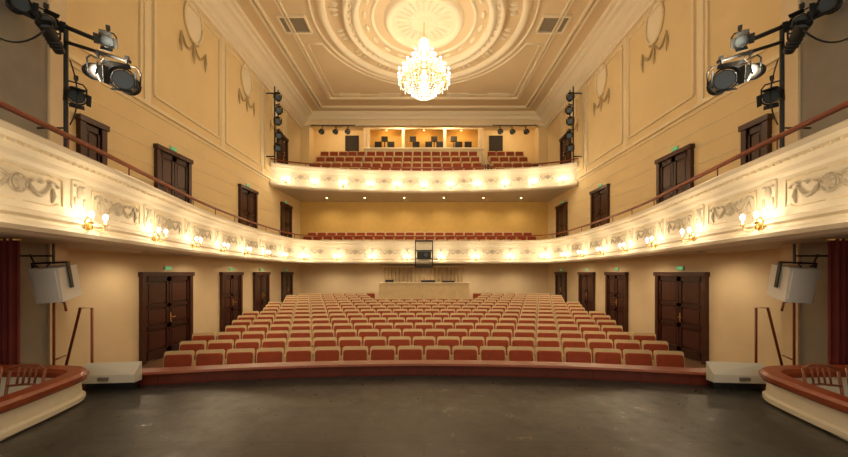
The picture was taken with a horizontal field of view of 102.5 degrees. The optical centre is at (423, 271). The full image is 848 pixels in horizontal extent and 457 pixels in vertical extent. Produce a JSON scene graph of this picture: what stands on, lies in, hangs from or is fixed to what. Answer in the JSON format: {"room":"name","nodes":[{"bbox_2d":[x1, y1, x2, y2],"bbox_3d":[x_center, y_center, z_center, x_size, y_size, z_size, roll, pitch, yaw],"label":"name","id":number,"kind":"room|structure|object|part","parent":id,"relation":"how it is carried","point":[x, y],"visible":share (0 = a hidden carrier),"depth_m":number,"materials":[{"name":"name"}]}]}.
{"room":"auditorium","nodes":[
{"label":"auditorium","id":0,"kind":"room"},
{"bbox_2d":[0,0,66,364],"bbox_3d":[-6.865,-3.425,2.680,1.410,12.050,6.360,0,0,0],"label":"wall","id":1,"kind":"structure","parent":0,"point":[31,73],"depth_m":5.41,"materials":[{"name":"beige paint"}]},
{"bbox_2d":[0,238,21,364],"bbox_3d":[-5.760,0.750,4.500,0.840,2.400,0.100,0,0,0],"label":"curtain","id":2,"kind":"object","parent":1,"relation":"hanging from","point":[9,247],"visible":0.7,"depth_m":4.48,"materials":[{"name":"red fabric"}]},
{"bbox_2d":[20,244,81,303],"bbox_3d":[-5.721,0.020,5.029,0.905,0.880,0.361,0,0,-10],"label":"loudspeaker","id":3,"kind":"object","parent":1,"relation":"attached to","point":[50,283],"visible":0.91,"depth_m":4.97,"materials":[{"name":"white plastic"}]},
{"bbox_2d":[0,0,141,147],"bbox_3d":[-5.220,-3.091,5.126,1.949,2.271,0.789,0,0,0],"label":"rig","id":4,"kind":"object","parent":1,"relation":"attached to","point":[126,82],"visible":1,"depth_m":5.09,"materials":[{"name":"black metal"}]},
{"bbox_2d":[69,0,299,230],"bbox_3d":[-7.240,-5.425,12.850,0.060,6.050,14.100,0,0,0],"label":"molding","id":5,"kind":"structure","parent":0,"point":[222,49],"depth_m":10.64,"materials":[{"name":"beige paint"}]},
{"bbox_2d":[67,0,313,366],"bbox_3d":[-7.420,-3.425,14.300,0.300,12.050,17.400,0,0,0],"label":"wall","id":6,"kind":"structure","parent":0,"point":[109,281],"depth_m":9.71,"materials":[{"name":"beige paint"}]},
{"bbox_2d":[74,113,109,164],"bbox_3d":[-7.204,-2.025,7.400,0.131,2.550,0.660,0,0,0],"label":"door","id":7,"kind":"structure","parent":6,"relation":"in","point":[89,130],"depth_m":7.37,"materials":[{"name":"brown wood"}]},
{"bbox_2d":[138,272,194,363],"bbox_3d":[-7.204,1.174,9.615,0.131,2.348,1.950,0,0,0],"label":"door","id":8,"kind":"structure","parent":6,"relation":"in","point":[165,298],"depth_m":9.45,"materials":[{"name":"brown wood"}]},
{"bbox_2d":[164,266,171,269],"bbox_3d":[-7.245,-0.107,9.615,0.048,0.105,0.250,0,0,0],"label":"exit sign","id":9,"kind":"object","parent":6,"relation":"attached to","point":[165,267],"visible":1,"depth_m":9.60,"materials":[{"name":"green plastic"}]},
{"bbox_2d":[153,143,192,203],"bbox_3d":[-7.204,-2.100,9.825,0.131,2.700,1.410,0,0,0],"label":"door","id":10,"kind":"structure","parent":6,"relation":"in","point":[171,167],"depth_m":9.74,"materials":[{"name":"brown wood"}]},
{"bbox_2d":[169,145,176,151],"bbox_3d":[-7.245,-3.558,9.825,0.048,0.105,0.250,0,0,0],"label":"exit sign","id":11,"kind":"object","parent":6,"relation":"attached to","point":[170,146],"visible":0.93,"depth_m":9.79,"materials":[{"name":"green plastic"}]},
{"bbox_2d":[180,0,206,72],"bbox_3d":[-7.228,-7.529,10.700,0.073,1.957,1.233,0,0,0],"label":"medallion","id":12,"kind":"object","parent":6,"relation":"attached to","point":[194,25],"visible":1,"depth_m":10.71,"materials":[{"name":"beige paint"}]},
{"bbox_2d":[219,272,243,331],"bbox_3d":[-7.204,1.108,12.775,0.131,2.215,1.410,0,0,0],"label":"door","id":13,"kind":"structure","parent":6,"relation":"in","point":[231,283],"depth_m":12.69,"materials":[{"name":"brown wood"}]},
{"bbox_2d":[238,63,254,114],"bbox_3d":[-7.228,-7.529,13.900,0.073,1.957,1.233,0,0,0],"label":"medallion","id":14,"kind":"object","parent":6,"relation":"attached to","point":[246,78],"visible":1,"depth_m":13.90,"materials":[{"name":"beige paint"}]},
{"bbox_2d":[238,184,258,228],"bbox_3d":[-7.204,-2.100,13.975,0.131,2.700,1.410,0,0,0],"label":"door","id":15,"kind":"structure","parent":6,"relation":"in","point":[247,197],"depth_m":13.88,"materials":[{"name":"brown wood"}]},
{"bbox_2d":[253,272,270,314],"bbox_3d":[-7.204,1.058,15.125,0.131,2.117,1.410,0,0,0],"label":"door","id":16,"kind":"structure","parent":6,"relation":"in","point":[261,280],"depth_m":15.04,"materials":[{"name":"brown wood"}]},
{"bbox_2d":[266,86,282,162],"bbox_3d":[-6.809,-6.750,15.413,0.822,3.500,0.637,0,0,-14],"label":"rig","id":17,"kind":"object","parent":6,"relation":"attached to","point":[278,98],"visible":1,"depth_m":15.35,"materials":[{"name":"black metal"}]},
{"bbox_2d":[270,98,280,132],"bbox_3d":[-7.228,-7.529,16.600,0.073,1.957,1.233,0,0,0],"label":"medallion","id":18,"kind":"object","parent":6,"relation":"attached to","point":[272,105],"visible":0.43,"depth_m":16.28,"materials":[{"name":"beige paint"}]},
{"bbox_2d":[276,130,288,163],"bbox_3d":[-7.204,-5.850,17.350,0.131,2.300,1.260,0,0,0],"label":"door","id":19,"kind":"structure","parent":6,"relation":"in","point":[279,155],"depth_m":17.43,"materials":[{"name":"brown wood"}]},
{"bbox_2d":[280,202,292,237],"bbox_3d":[-7.204,-2.150,17.850,0.131,2.800,1.360,0,0,0],"label":"door","id":20,"kind":"structure","parent":6,"relation":"in","point":[285,209],"depth_m":17.76,"materials":[{"name":"brown wood"}]},
{"bbox_2d":[281,272,293,303],"bbox_3d":[-7.204,0.999,17.950,0.131,1.998,1.360,0,0,0],"label":"door","id":21,"kind":"structure","parent":6,"relation":"in","point":[286,277],"depth_m":17.86,"materials":[{"name":"brown wood"}]},
{"bbox_2d":[0,375,847,456],"bbox_3d":[0.000,1.575,0.965,8.722,0.150,7.930,0,0,0],"label":"floor","id":22,"kind":"structure","parent":0,"point":[410,415],"depth_m":3.37,"materials":[{"name":"black wood"}]},
{"bbox_2d":[82,361,141,388],"bbox_3d":[-4.019,1.335,4.362,0.650,0.330,0.156,0,0,-4],"label":"loudspeaker","id":23,"kind":"object","parent":22,"relation":"on","point":[108,375],"visible":0.93,"depth_m":4.36,"materials":[{"name":"beige paint"}]},
{"bbox_2d":[82,360,765,390],"bbox_3d":[0.000,1.762,4.735,9.554,0.875,0.820,0,0,0],"label":"parapet","id":24,"kind":"object","parent":22,"relation":"on","point":[229,372],"visible":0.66,"depth_m":4.81,"materials":[{"name":"brown wood"}]},
{"bbox_2d":[706,361,765,388],"bbox_3d":[4.019,1.335,4.362,0.650,0.330,0.156,0,0,4],"label":"loudspeaker","id":25,"kind":"object","parent":22,"relation":"on","point":[721,375],"visible":0.93,"depth_m":4.36,"materials":[{"name":"beige paint"}]},
{"bbox_2d":[236,0,611,130],"bbox_3d":[0.000,-9.450,11.250,15.140,0.200,23.500,0,0,0],"label":"ceiling","id":26,"kind":"structure","parent":0,"point":[506,78],"depth_m":14.62,"materials":[{"name":"paint"}]},
{"bbox_2d":[248,0,599,108],"bbox_3d":[0.000,-9.305,12.700,12.020,0.130,13.420,0,0,0],"label":"trim","id":27,"kind":"structure","parent":26,"relation":"attached to","point":[278,3],"depth_m":15.97,"materials":[{"name":"beige paint"}]},
{"bbox_2d":[397,22,450,99],"bbox_3d":[0.000,-7.895,12.700,2.010,2.910,1.976,0,0,0],"label":"crystal chandelier","id":28,"kind":"object","parent":26,"relation":"hanging from","point":[423,85],"visible":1,"depth_m":12.58,"materials":[{"name":"clear glass"}]},
{"bbox_2d":[307,0,540,83],"bbox_3d":[0.000,-9.277,12.700,8.280,0.295,8.280,0,0,0],"label":"rosette","id":29,"kind":"object","parent":26,"relation":"attached to","point":[403,19],"depth_m":13.13,"materials":[{"name":"beige paint"}]},
{"bbox_2d":[300,131,547,297],"bbox_3d":[0.000,-3.425,21.350,14.540,11.850,2.700,0,0,0],"label":"wall","id":30,"kind":"structure","parent":0,"point":[336,217],"depth_m":20.00,"materials":[{"name":"beige paint"}]},
{"bbox_2d":[310,124,354,134],"bbox_3d":[-5.300,-8.278,19.686,2.600,0.777,0.529,0,0,0],"label":"bar","id":31,"kind":"object","parent":30,"relation":"attached to","point":[321,131],"visible":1,"depth_m":19.60,"materials":[{"name":"black metal"}]},
{"bbox_2d":[383,266,464,281],"bbox_3d":[0.000,0.780,19.850,4.800,2.280,0.260,0,0,0],"label":"curtain","id":32,"kind":"object","parent":30,"relation":"hanging from","point":[396,273],"visible":0.31,"depth_m":19.81,"materials":[{"name":"beige fabric"}]},
{"bbox_2d":[300,120,547,165],"bbox_3d":[0.000,-7.175,20.125,14.540,4.350,0.350,0,0,0],"label":"lintel","id":33,"kind":"object","parent":30,"relation":"attached to","point":[305,132],"depth_m":20.00,"materials":[{"name":"beige paint"}]},
{"bbox_2d":[493,124,537,134],"bbox_3d":[5.300,-8.278,19.686,2.600,0.777,0.529,0,0,0],"label":"bar","id":34,"kind":"object","parent":30,"relation":"attached to","point":[512,131],"visible":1,"depth_m":19.60,"materials":[{"name":"black metal"}]},
{"bbox_2d":[275,164,572,201],"bbox_3d":[0.000,-5.235,19.275,14.540,2.230,6.450,0,0,0],"label":"floor","id":35,"kind":"structure","parent":0,"point":[301,195],"depth_m":18.55,"materials":[{"name":"beige paint"}]},
{"bbox_2d":[312,151,531,170],"bbox_3d":[-0.120,-5.981,19.277,12.324,2.663,2.646,0,0,0],"label":"seating","id":36,"kind":"object","parent":35,"relation":"on","point":[420,159],"visible":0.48,"depth_m":19.69,"materials":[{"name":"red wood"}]},
{"bbox_2d":[270,158,577,192],"bbox_3d":[0.000,-4.735,16.784,14.684,1.310,1.772,0,0,0],"label":"parapet","id":37,"kind":"object","parent":35,"relation":"on","point":[300,177],"visible":1,"depth_m":17.15,"materials":[{"name":"paint"}]},
{"bbox_3d":[0.000,-5.270,16.830,14.612,0.240,1.560,0,0,0],"label":"handrail","id":38,"kind":"part","parent":37,"relation":"part of","materials":[{"name":"red wood"}]},
{"bbox_2d":[345,128,502,163],"bbox_3d":[0.000,-7.820,21.850,10.400,3.040,1.260,0,0,0],"label":"booth","id":39,"kind":"object","parent":35,"relation":"on","point":[374,139],"visible":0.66,"depth_m":22.30,"materials":[{"name":"beige paint"}]},
{"bbox_2d":[361,152,486,169],"bbox_3d":[0.000,-6.033,19.200,6.840,2.065,1.438,0,0,0],"label":"handrail","id":40,"kind":"object","parent":35,"relation":"on","point":[365,152],"visible":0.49,"depth_m":19.09,"materials":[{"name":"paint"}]},
{"bbox_2d":[0,234,847,263],"bbox_3d":[0.000,-0.910,10.800,14.540,0.880,18.400,0,0,0],"label":"floor","id":41,"kind":"structure","parent":0,"point":[70,245],"depth_m":6.52,"materials":[{"name":"beige paint"}]},
{"bbox_2d":[303,232,535,240],"bbox_3d":[0.000,-1.532,14.145,13.881,1.563,10.710,0,0,0],"label":"seating","id":42,"kind":"object","parent":41,"relation":"on","point":[309,233],"visible":0.18,"depth_m":18.71,"materials":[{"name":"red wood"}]},
{"bbox_2d":[0,100,847,263],"bbox_3d":[-0.062,-1.115,9.413,13.047,1.390,15.916,0,0,0],"label":"parapet","id":43,"kind":"object","parent":41,"relation":"attached to","point":[799,189],"visible":0.98,"depth_m":5.37,"materials":[{"name":"paint"}]},
{"bbox_2d":[84,211,108,230],"bbox_3d":[-4.559,-0.688,4.699,0.188,0.262,0.343,0,0,-13],"label":"candle sconce","id":44,"kind":"object","parent":43,"relation":"on","point":[88,221],"visible":0.99,"depth_m":4.66,"materials":[{"name":"gold metal"}]},
{"bbox_2d":[153,228,167,241],"bbox_3d":[-4.965,-0.688,6.372,0.188,0.262,0.343,0,0,-14],"label":"candle sconce","id":45,"kind":"object","parent":43,"relation":"on","point":[158,229],"visible":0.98,"depth_m":6.33,"materials":[{"name":"gold metal"}]},
{"bbox_2d":[191,237,202,247],"bbox_3d":[-5.386,-0.688,8.034,0.188,0.262,0.343,0,0,-14],"label":"candle sconce","id":46,"kind":"object","parent":43,"relation":"on","point":[196,238],"visible":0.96,"depth_m":7.99,"materials":[{"name":"gold metal"}]},
{"bbox_2d":[220,243,228,251],"bbox_3d":[-5.707,-0.688,9.703,0.188,0.262,0.343,0,0,-9],"label":"candle sconce","id":47,"kind":"object","parent":43,"relation":"on","point":[221,250],"visible":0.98,"depth_m":9.67,"materials":[{"name":"gold metal"}]},
{"bbox_2d":[244,247,251,254],"bbox_3d":[-5.925,-0.688,11.395,0.188,0.262,0.343,0,0,-6],"label":"candle sconce","id":48,"kind":"object","parent":43,"relation":"on","point":[250,252],"visible":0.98,"depth_m":11.37,"materials":[{"name":"gold metal"}]},
{"bbox_2d":[415,240,432,267],"bbox_3d":[0.000,-0.885,16.668,0.880,1.330,0.505,0,0,0],"label":"cage","id":49,"kind":"object","parent":43,"relation":"attached to","point":[421,254],"visible":1,"depth_m":16.53,"materials":[{"name":"black metal"}]},
{"bbox_2d":[596,247,603,254],"bbox_3d":[5.925,-0.688,11.394,0.188,0.262,0.343,0,0,6],"label":"candle sconce","id":50,"kind":"object","parent":43,"relation":"on","point":[597,252],"visible":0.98,"depth_m":11.37,"materials":[{"name":"white glass"}]},
{"bbox_2d":[619,243,627,251],"bbox_3d":[5.707,-0.688,9.702,0.188,0.262,0.343,0,0,9],"label":"candle sconce","id":51,"kind":"object","parent":43,"relation":"on","point":[626,250],"visible":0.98,"depth_m":9.66,"materials":[{"name":"gold metal"}]},
{"bbox_2d":[645,237,656,247],"bbox_3d":[5.385,-0.688,8.032,0.188,0.262,0.343,0,0,13],"label":"candle sconce","id":52,"kind":"object","parent":43,"relation":"on","point":[651,238],"visible":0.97,"depth_m":7.99,"materials":[{"name":"gold metal"}]},
{"bbox_2d":[680,228,694,241],"bbox_3d":[4.965,-0.688,6.371,0.188,0.262,0.343,0,0,14],"label":"candle sconce","id":53,"kind":"object","parent":43,"relation":"on","point":[688,229],"visible":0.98,"depth_m":6.33,"materials":[{"name":"gold metal"}]},
{"bbox_2d":[739,211,763,230],"bbox_3d":[4.559,-0.688,4.699,0.188,0.262,0.343,0,0,13],"label":"candle sconce","id":54,"kind":"object","parent":43,"relation":"on","point":[758,223],"visible":0.98,"depth_m":4.66,"materials":[{"name":"gold metal"}]},
{"bbox_2d":[142,336,705,367],"bbox_3d":[0.000,2.143,11.250,18.000,0.714,23.500,0,0,0],"label":"floor","id":55,"kind":"structure","parent":0,"point":[157,363],"depth_m":8.76,"materials":[{"name":"brown wood"}]},
{"bbox_2d":[52,302,93,364],"bbox_3d":[-5.585,1.463,5.351,0.466,2.075,0.334,0,0,0],"label":"stair handrail","id":56,"kind":"object","parent":55,"relation":"on","point":[64,303],"visible":0.51,"depth_m":5.48,"materials":[{"name":"red wood"}]},
{"bbox_2d":[163,292,684,366],"bbox_3d":[0.000,1.766,11.960,13.299,1.428,11.409,0,0,0],"label":"seating","id":57,"kind":"object","parent":55,"relation":"on","point":[350,326],"visible":0.9,"depth_m":8.41,"materials":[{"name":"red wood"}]},
{"bbox_2d":[377,280,470,299],"bbox_3d":[0.000,1.209,17.110,4.520,1.658,1.180,0,0,0],"label":"desk","id":58,"kind":"object","parent":55,"relation":"on","point":[424,289],"visible":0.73,"depth_m":16.60,"materials":[{"name":"beige wood"}]},
{"bbox_2d":[754,302,795,364],"bbox_3d":[5.585,1.463,5.351,0.466,2.075,0.334,0,0,0],"label":"stair handrail","id":59,"kind":"object","parent":55,"relation":"on","point":[783,303],"visible":0.5,"depth_m":5.48,"materials":[{"name":"red wood"}]},
{"bbox_2d":[534,0,780,366],"bbox_3d":[7.420,-3.425,14.300,0.300,12.050,17.400,0,0,0],"label":"wall","id":60,"kind":"structure","parent":0,"point":[738,281],"depth_m":9.71,"materials":[{"name":"beige paint"}]},
{"bbox_2d":[554,272,566,303],"bbox_3d":[7.204,0.999,17.950,0.131,1.998,1.360,0,0,0],"label":"door","id":61,"kind":"structure","parent":60,"relation":"in","point":[560,277],"depth_m":17.86,"materials":[{"name":"brown wood"}]},
{"bbox_2d":[555,202,567,237],"bbox_3d":[7.204,-2.150,17.850,0.131,2.800,1.360,0,0,0],"label":"door","id":62,"kind":"structure","parent":60,"relation":"in","point":[562,209],"depth_m":17.76,"materials":[{"name":"brown wood"}]},
{"bbox_2d":[559,130,571,163],"bbox_3d":[7.204,-5.850,17.350,0.131,2.300,1.260,0,0,0],"label":"door","id":63,"kind":"structure","parent":60,"relation":"in","point":[567,155],"depth_m":17.43,"materials":[{"name":"brown wood"}]},
{"bbox_2d":[567,98,577,132],"bbox_3d":[7.228,-7.529,16.600,0.073,1.957,1.233,0,0,0],"label":"medallion","id":64,"kind":"object","parent":60,"relation":"attached to","point":[575,106],"visible":0.41,"depth_m":16.29,"materials":[{"name":"beige paint"}]},
{"bbox_2d":[565,86,581,162],"bbox_3d":[6.809,-6.750,15.413,0.822,3.500,0.637,0,0,14],"label":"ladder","id":65,"kind":"object","parent":60,"relation":"attached to","point":[569,98],"visible":1,"depth_m":15.35,"materials":[{"name":"black metal"}]},
{"bbox_2d":[577,272,594,314],"bbox_3d":[7.204,1.058,15.125,0.131,2.117,1.410,0,0,0],"label":"door","id":66,"kind":"structure","parent":60,"relation":"in","point":[586,280],"depth_m":15.04,"materials":[{"name":"brown wood"}]},
{"bbox_2d":[589,184,609,228],"bbox_3d":[7.204,-2.100,13.975,0.131,2.700,1.410,0,0,0],"label":"door","id":67,"kind":"structure","parent":60,"relation":"in","point":[599,197],"depth_m":13.88,"materials":[{"name":"brown wood"}]},
{"bbox_2d":[593,63,609,114],"bbox_3d":[7.228,-7.529,13.900,0.073,1.957,1.233,0,0,0],"label":"medallion","id":68,"kind":"object","parent":60,"relation":"attached to","point":[601,78],"visible":1,"depth_m":13.90,"materials":[{"name":"beige paint"}]},
{"bbox_2d":[604,272,628,331],"bbox_3d":[7.204,1.108,12.775,0.131,2.215,1.410,0,0,0],"label":"door","id":69,"kind":"structure","parent":60,"relation":"in","point":[616,283],"depth_m":12.67,"materials":[{"name":"brown wood"}]},
{"bbox_2d":[641,0,667,72],"bbox_3d":[7.228,-7.529,10.700,0.073,1.957,1.233,0,0,0],"label":"medallion","id":70,"kind":"object","parent":60,"relation":"attached to","point":[653,25],"visible":1,"depth_m":10.70,"materials":[{"name":"beige paint"}]},
{"bbox_2d":[655,143,694,203],"bbox_3d":[7.204,-2.100,9.825,0.131,2.700,1.410,0,0,0],"label":"door","id":71,"kind":"structure","parent":60,"relation":"in","point":[676,167],"depth_m":9.74,"materials":[{"name":"brown wood"}]},
{"bbox_2d":[671,145,678,151],"bbox_3d":[7.245,-3.558,9.825,0.048,0.105,0.250,0,0,0],"label":"exit sign","id":72,"kind":"object","parent":60,"relation":"attached to","point":[677,146],"visible":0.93,"depth_m":9.79,"materials":[{"name":"green plastic"}]},
{"bbox_2d":[676,266,683,269],"bbox_3d":[7.245,-0.107,9.615,0.048,0.105,0.250,0,0,0],"label":"exit sign","id":73,"kind":"object","parent":60,"relation":"attached to","point":[677,267],"visible":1,"depth_m":9.60,"materials":[{"name":"green plastic"}]},
{"bbox_2d":[653,272,709,363],"bbox_3d":[7.204,1.174,9.615,0.131,2.348,1.950,0,0,0],"label":"door","id":74,"kind":"structure","parent":60,"relation":"in","point":[681,298],"depth_m":9.45,"materials":[{"name":"brown wood"}]},
{"bbox_2d":[738,113,773,164],"bbox_3d":[7.204,-2.025,7.400,0.131,2.550,0.660,0,0,0],"label":"door","id":75,"kind":"structure","parent":60,"relation":"in","point":[758,130],"depth_m":7.37,"materials":[{"name":"brown wood"}]},
{"bbox_2d":[548,0,778,230],"bbox_3d":[7.240,-5.425,12.850,0.060,6.050,14.100,0,0,0],"label":"molding","id":76,"kind":"structure","parent":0,"point":[625,49],"depth_m":10.64,"materials":[{"name":"beige paint"}]},
{"bbox_2d":[781,0,847,364],"bbox_3d":[6.865,-3.425,2.680,1.410,12.050,6.360,0,0,0],"label":"wall","id":77,"kind":"structure","parent":0,"point":[816,73],"depth_m":5.41,"materials":[{"name":"beige paint"}]},
{"bbox_2d":[193,0,654,127],"bbox_3d":[0.000,-8.905,10.500,14.540,0.910,19.000,0,0,0],"label":"trim","id":78,"kind":"structure","parent":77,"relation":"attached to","point":[227,17],"depth_m":14.47,"materials":[{"name":"beige paint"}]},
{"bbox_3d":[0.000,-8.905,10.500,14.540,0.910,19.000,0,0,0],"label":"cornice","id":79,"kind":"part","parent":78,"relation":"part of","materials":[{"name":"beige paint"}]},
{"bbox_2d":[706,0,847,148],"bbox_3d":[5.220,-3.091,5.126,1.949,2.271,0.789,0,0,0],"label":"rig","id":80,"kind":"object","parent":77,"relation":"attached to","point":[721,82],"visible":1,"depth_m":5.10,"materials":[{"name":"black metal"}]},
{"bbox_2d":[766,244,827,303],"bbox_3d":[5.721,0.020,5.029,0.905,0.880,0.361,0,0,10],"label":"loudspeaker","id":81,"kind":"object","parent":77,"relation":"attached to","point":[787,283],"visible":0.91,"depth_m":4.97,"materials":[{"name":"white plastic"}]},
{"bbox_2d":[826,238,847,364],"bbox_3d":[5.760,0.750,4.500,0.840,2.400,0.100,0,0,0],"label":"curtain","id":82,"kind":"object","parent":77,"relation":"hanging from","point":[837,247],"visible":0.7,"depth_m":4.48,"materials":[{"name":"red fabric"}]},
{"bbox_3d":[-5.050,1.975,2.250,2.300,0.050,3.500,0,0,0],"label":"floor","id":83,"kind":"structure","parent":0,"visible":0},
{"bbox_2d":[0,366,2,383],"bbox_3d":[-5.027,1.503,3.705,0.389,0.897,0.451,0,0,-10],"label":"wooden chair","id":84,"kind":"object","parent":83,"relation":"on","point":[1,368],"visible":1,"depth_m":3.92,"materials":[{"name":"brown wood"}]},
{"bbox_2d":[4,363,46,394],"bbox_3d":[-4.524,1.503,3.705,0.389,0.897,0.451,0,0,-6],"label":"wooden chair","id":85,"kind":"object","parent":83,"relation":"on","point":[37,365],"visible":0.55,"depth_m":3.88,"materials":[{"name":"brown wood"}]},
{"bbox_2d":[0,365,88,441],"bbox_3d":[-4.399,1.575,3.265,1.645,0.850,3.778,0,0,-41],"label":"parapet","id":86,"kind":"object","parent":83,"relation":"on","point":[23,407],"visible":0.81,"depth_m":3.50,"materials":[{"name":"paint"}]},
{"bbox_3d":[5.050,1.975,2.250,2.300,0.050,3.500,0,0,0],"label":"floor","id":87,"kind":"structure","parent":0,"visible":0},
{"bbox_2d":[759,365,847,441],"bbox_3d":[4.399,1.575,3.265,1.645,0.850,3.778,0,0,41],"label":"parapet","id":88,"kind":"object","parent":87,"relation":"on","point":[824,407],"visible":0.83,"depth_m":3.51,"materials":[{"name":"paint"}]},
{"bbox_2d":[801,363,844,395],"bbox_3d":[4.525,1.503,3.705,0.389,0.897,0.451,0,0,6],"label":"wooden chair","id":89,"kind":"object","parent":87,"relation":"on","point":[828,366],"visible":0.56,"depth_m":3.88,"materials":[{"name":"brown wood"}]},
{"bbox_2d":[845,366,847,383],"bbox_3d":[5.028,1.503,3.705,0.389,0.897,0.451,0,0,10],"label":"wooden chair","id":90,"kind":"object","parent":87,"relation":"on","point":[846,368],"visible":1,"depth_m":3.92,"materials":[{"name":"brown wood"}]}
]}

